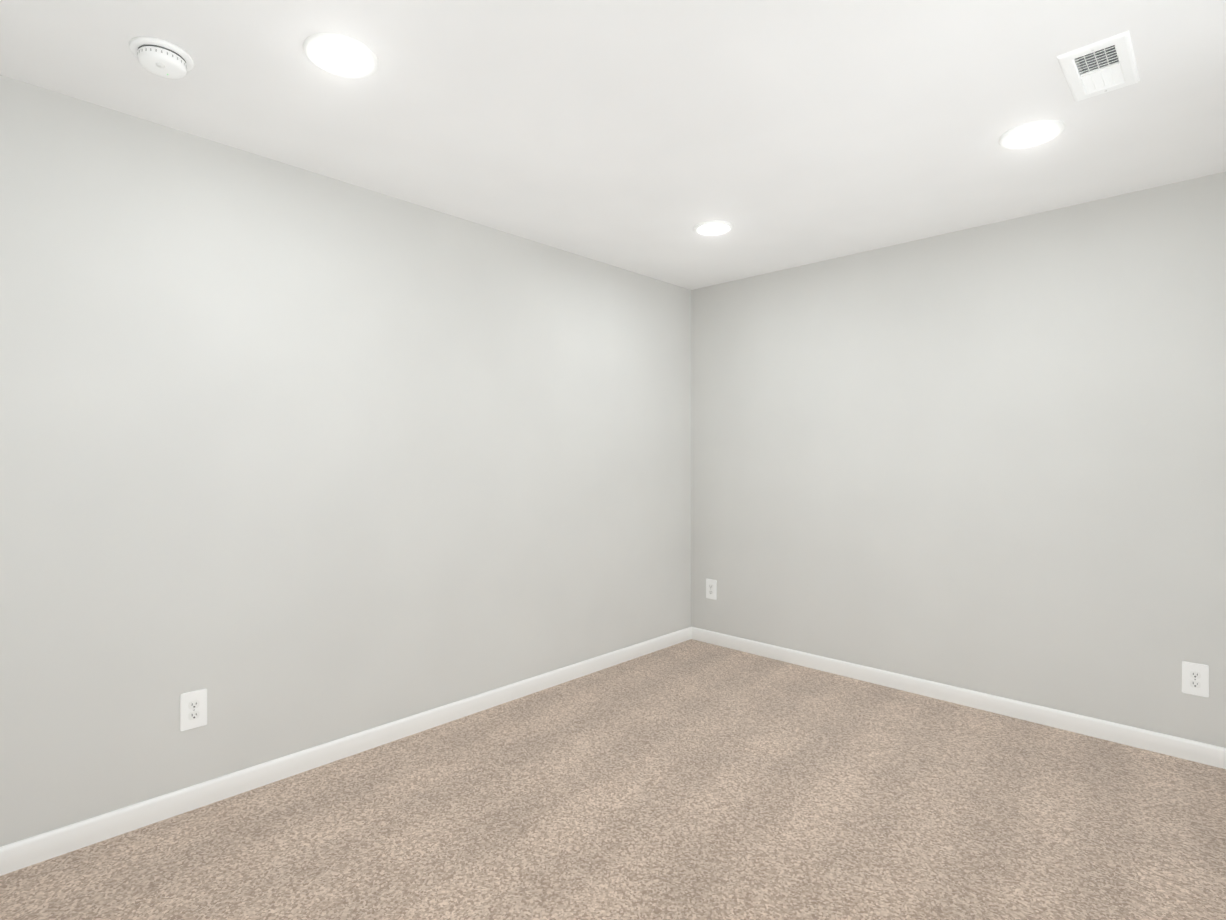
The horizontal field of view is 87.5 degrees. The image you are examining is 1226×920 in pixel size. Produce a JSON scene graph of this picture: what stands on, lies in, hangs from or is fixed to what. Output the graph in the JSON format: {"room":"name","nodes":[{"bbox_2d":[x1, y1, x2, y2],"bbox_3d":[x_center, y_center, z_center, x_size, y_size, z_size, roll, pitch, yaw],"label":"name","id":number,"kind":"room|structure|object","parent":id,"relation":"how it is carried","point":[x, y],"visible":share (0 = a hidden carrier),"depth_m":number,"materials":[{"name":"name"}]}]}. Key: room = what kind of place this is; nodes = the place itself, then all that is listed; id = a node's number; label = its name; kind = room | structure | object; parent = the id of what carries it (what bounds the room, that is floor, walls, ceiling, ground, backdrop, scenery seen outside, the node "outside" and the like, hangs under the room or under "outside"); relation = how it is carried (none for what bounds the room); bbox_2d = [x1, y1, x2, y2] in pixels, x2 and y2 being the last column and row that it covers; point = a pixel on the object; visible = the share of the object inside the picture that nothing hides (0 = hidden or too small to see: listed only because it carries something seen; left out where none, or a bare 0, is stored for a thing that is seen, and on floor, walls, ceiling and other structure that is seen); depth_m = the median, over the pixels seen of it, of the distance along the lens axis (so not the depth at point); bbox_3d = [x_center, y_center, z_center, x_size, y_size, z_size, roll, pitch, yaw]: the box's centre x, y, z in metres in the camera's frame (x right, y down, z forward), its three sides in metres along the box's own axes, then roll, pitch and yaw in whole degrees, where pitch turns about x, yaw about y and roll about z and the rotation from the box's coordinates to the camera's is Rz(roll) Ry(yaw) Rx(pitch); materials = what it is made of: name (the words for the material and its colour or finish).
{"room":"empty carpeted room","nodes":[
{"label":"empty carpeted room","id":0,"kind":"room"},
{"bbox_2d":[0,75,690,846],"bbox_3d":[-0.894,0.039,3.065,0.120,2.440,4.290,0,0,44],"label":"wall","id":1,"kind":"structure","parent":0,"point":[294,459],"depth_m":2.54,"materials":[{"name":"grey paint"}]},
{"bbox_2d":[180,688,206,730],"bbox_3d":[-1.521,0.906,2.323,0.012,0.134,0.084,0,0,44],"label":"electrical outlet","id":2,"kind":"object","parent":1,"relation":"attached to","point":[193,709],"visible":1,"depth_m":2.32,"materials":[{"name":"white plastic"}]},
{"bbox_2d":[0,627,690,875],"bbox_3d":[-0.846,1.218,3.026,0.013,0.083,4.050,0,0,44],"label":"baseboard","id":3,"kind":"structure","parent":1,"relation":"attached to","point":[24,853],"depth_m":2.53,"materials":[{"name":"white wood"}]},
{"bbox_2d":[0,639,1225,919],"bbox_3d":[0.253,1.316,1.978,3.290,0.100,4.290,0,0,44],"label":"floor","id":4,"kind":"structure","parent":0,"point":[690,779],"depth_m":2.23,"materials":[{"name":"carpet"}]},
{"bbox_2d":[0,0,1225,289],"bbox_3d":[0.253,-1.284,1.963,3.290,0.220,4.290,0,0,44],"label":"ceiling","id":5,"kind":"structure","parent":0,"point":[642,136],"depth_m":2.12,"materials":[{"name":"white paint"}]},
{"bbox_2d":[129,36,193,78],"bbox_3d":[-1.302,-1.151,1.851,0.154,0.046,0.154,0,0,44],"label":"smoke detector","id":6,"kind":"object","parent":5,"relation":"attached to","point":[161,58],"visible":1,"depth_m":1.82,"materials":[{"name":"white plastic"}]},
{"bbox_2d":[303,33,377,78],"bbox_3d":[-0.788,-1.168,1.858,0.200,0.012,0.200,0,0,44],"label":"recessed light","id":7,"kind":"object","parent":5,"relation":"in","point":[339,55],"visible":1,"depth_m":1.85,"materials":[{"name":"white plastic"}]},
{"bbox_2d":[694,220,732,235],"bbox_3d":[0.511,-1.176,3.256,0.200,0.012,0.200,0,0,44],"label":"recessed light","id":8,"kind":"object","parent":5,"relation":"in","point":[713,228],"visible":0.96,"depth_m":3.25,"materials":[{"name":"white plastic"}]},
{"bbox_2d":[999,119,1064,149],"bbox_3d":[1.507,-1.170,2.311,0.200,0.012,0.200,0,0,44],"label":"recessed light","id":9,"kind":"object","parent":5,"relation":"in","point":[1031,134],"visible":1,"depth_m":2.30,"materials":[{"name":"white plastic"}]},
{"bbox_2d":[1056,30,1139,101],"bbox_3d":[1.460,-1.184,1.922,0.165,0.040,0.322,0,0,44],"label":"ceiling vent","id":10,"kind":"object","parent":5,"relation":"in","point":[1108,64],"visible":0.98,"depth_m":1.92,"materials":[{"name":"white paint"}]},
{"bbox_2d":[691,172,1225,747],"bbox_3d":[1.692,0.037,3.479,3.050,2.440,0.120,0,0,44],"label":"wall","id":11,"kind":"structure","parent":0,"point":[989,458],"depth_m":3.20,"materials":[{"name":"grey paint"}]},
{"bbox_2d":[706,579,716,599],"bbox_3d":[0.671,0.882,4.373,0.084,0.134,0.012,0,0,44],"label":"outlet","id":12,"kind":"object","parent":11,"relation":"attached to","point":[711,588],"visible":1,"depth_m":4.37,"materials":[{"name":"white plastic"}]},
{"bbox_2d":[691,627,1225,768],"bbox_3d":[1.647,1.216,3.438,3.050,0.083,0.013,0,0,44],"label":"baseboard","id":13,"kind":"structure","parent":11,"relation":"attached to","point":[1192,750],"depth_m":3.19,"materials":[{"name":"white wood"}]},
{"bbox_2d":[1182,661,1208,697],"bbox_3d":[2.440,0.919,2.684,0.084,0.134,0.012,0,0,44],"label":"electrical outlet","id":14,"kind":"object","parent":11,"relation":"attached to","point":[1195,678],"visible":1,"depth_m":2.68,"materials":[{"name":"white plastic"}]}
]}

